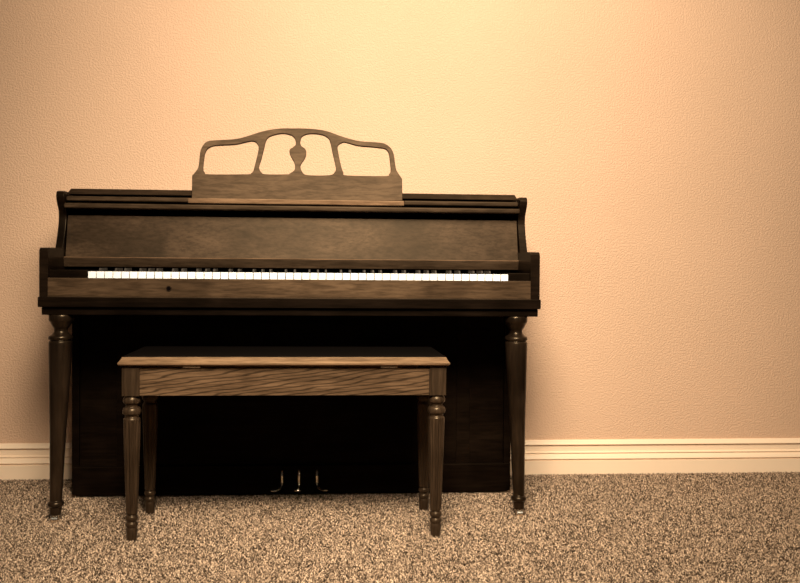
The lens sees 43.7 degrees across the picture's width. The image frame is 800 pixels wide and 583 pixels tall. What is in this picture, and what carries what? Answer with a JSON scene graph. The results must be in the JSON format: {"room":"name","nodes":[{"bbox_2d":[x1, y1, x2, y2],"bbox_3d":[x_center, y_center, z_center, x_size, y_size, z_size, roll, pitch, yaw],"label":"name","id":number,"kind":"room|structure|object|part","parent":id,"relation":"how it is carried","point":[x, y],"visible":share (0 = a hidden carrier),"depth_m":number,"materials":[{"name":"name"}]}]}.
{"room":"music room","nodes":[
{"label":"music room","id":0,"kind":"room"},
{"bbox_2d":[0,0,799,442],"bbox_3d":[0.098,-0.619,3.586,6.000,2.650,0.100,0,1,-5],"label":"wall","id":1,"kind":"structure","parent":0,"point":[652,147],"depth_m":3.57,"materials":[{"name":"beige paint"}]},
{"bbox_2d":[0,438,799,479],"bbox_3d":[0.094,0.595,3.552,6.000,0.126,0.020,0,1,-5],"label":"baseboard","id":2,"kind":"structure","parent":1,"relation":"attached to","point":[18,461],"depth_m":3.61,"materials":[{"name":"beige paint"}]},
{"bbox_2d":[1,474,798,582],"bbox_3d":[0.271,0.729,1.472,6.000,0.050,4.200,0,1,-5],"label":"floor","id":3,"kind":"structure","parent":0,"point":[511,489],"depth_m":2.77,"materials":[{"name":"beige carpet"}]},
{"bbox_2d":[38,128,540,522],"bbox_3d":[-0.331,0.075,3.189,1.451,1.174,0.588,0,1,-5],"label":"upright piano","id":4,"kind":"object","parent":3,"relation":"on","point":[296,258],"visible":0.99,"depth_m":3.15,"materials":[{"name":"brown wood"}]},
{"bbox_3d":[-1.024,-0.048,2.947,0.024,0.160,0.206,0,1,-5],"label":"arm","id":5,"kind":"part","parent":4,"relation":"part of","materials":[{"name":"brown wood"}]},
{"bbox_3d":[-0.979,0.354,2.885,0.071,0.576,0.071,0,1,-5],"label":"leg","id":6,"kind":"part","parent":4,"relation":"part of","materials":[{"name":"brown wood"}]},
{"bbox_3d":[-1.046,-0.126,3.208,0.023,0.368,0.400,0,1,-5],"label":"panel","id":7,"kind":"part","parent":4,"relation":"part of","materials":[{"name":"brown wood"}]},
{"bbox_3d":[-1.038,0.349,3.290,0.023,0.586,0.260,0,1,-5],"label":"panel","id":8,"kind":"part","parent":4,"relation":"part of","materials":[{"name":"black wood"}]},
{"bbox_3d":[-0.320,0.030,3.064,1.451,0.029,0.338,0,1,-5],"label":"key rail","id":9,"kind":"part","parent":4,"relation":"part of","materials":[{"name":"black wood"}]},
{"bbox_3d":[-0.324,-0.258,3.127,1.401,0.015,0.089,0,1,-5],"label":"rail","id":10,"kind":"part","parent":4,"relation":"part of","materials":[{"name":"brown wood"}]},
{"bbox_3d":[-0.338,0.312,3.239,1.362,0.497,0.018,0,1,-5],"label":"panel","id":11,"kind":"part","parent":4,"relation":"part of","materials":[{"name":"black wood"}]},
{"bbox_3d":[-0.337,-0.306,3.290,1.394,0.017,0.370,0,1,-5],"label":"lid","id":12,"kind":"part","parent":4,"relation":"part of","materials":[{"name":"brown wood"}]},
{"bbox_3d":[0.342,0.358,3.408,0.023,0.586,0.260,0,1,-5],"label":"panel","id":13,"kind":"part","parent":4,"relation":"part of","materials":[{"name":"black wood"}]},
{"bbox_3d":[0.345,0.362,2.998,0.071,0.576,0.071,0,1,-5],"label":"leg","id":14,"kind":"part","parent":4,"relation":"part of","materials":[{"name":"brown wood"}]},
{"bbox_3d":[0.373,-0.118,3.329,0.023,0.368,0.400,0,1,-5],"label":"panel","id":15,"kind":"part","parent":4,"relation":"part of","materials":[{"name":"brown wood"}]},
{"bbox_3d":[0.393,-0.040,3.069,0.028,0.160,0.206,0,1,-5],"label":"arm","id":16,"kind":"part","parent":4,"relation":"part of","materials":[{"name":"brown wood"}]},
{"bbox_2d":[0,471,799,582],"bbox_3d":[0.203,0.681,2.258,5.815,0.012,2.587,0,1,-5],"label":"carpet","id":17,"kind":"structure","parent":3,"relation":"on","point":[779,507],"depth_m":2.74,"materials":[{"name":"beige carpet"}]},
{"bbox_2d":[117,346,449,541],"bbox_3d":[-0.322,0.419,2.860,0.885,0.500,0.369,0,1,-5],"label":"piano bench","id":18,"kind":"object","parent":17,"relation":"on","point":[149,372],"visible":1,"depth_m":2.70,"materials":[{"name":"brown wood"}]},
{"bbox_3d":[-0.719,0.436,2.676,0.050,0.468,0.050,0,1,-5],"label":"leg","id":19,"kind":"part","parent":18,"relation":"part of","materials":[{"name":"brown wood"}]},
{"bbox_3d":[-0.744,0.429,2.973,0.050,0.468,0.050,0,1,-5],"label":"leg","id":20,"kind":"part","parent":18,"relation":"part of","materials":[{"name":"brown wood"}]},
{"bbox_3d":[-0.320,0.184,2.854,0.885,0.024,0.369,0,1,-5],"label":"seat lid","id":21,"kind":"part","parent":18,"relation":"part of","materials":[{"name":"brown wood"}]},
{"bbox_3d":[-0.320,0.171,2.854,0.863,0.003,0.347,0,1,-5],"label":"seat","id":22,"kind":"part","parent":18,"relation":"part of","materials":[{"name":"black paint"}]},
{"bbox_3d":[0.074,0.434,3.043,0.050,0.468,0.050,0,1,-5],"label":"leg","id":23,"kind":"part","parent":18,"relation":"part of","materials":[{"name":"brown wood"}]},
{"bbox_3d":[0.100,0.441,2.746,0.050,0.468,0.050,0,1,-5],"label":"leg","id":24,"kind":"part","parent":18,"relation":"part of","materials":[{"name":"brown wood"}]}
]}

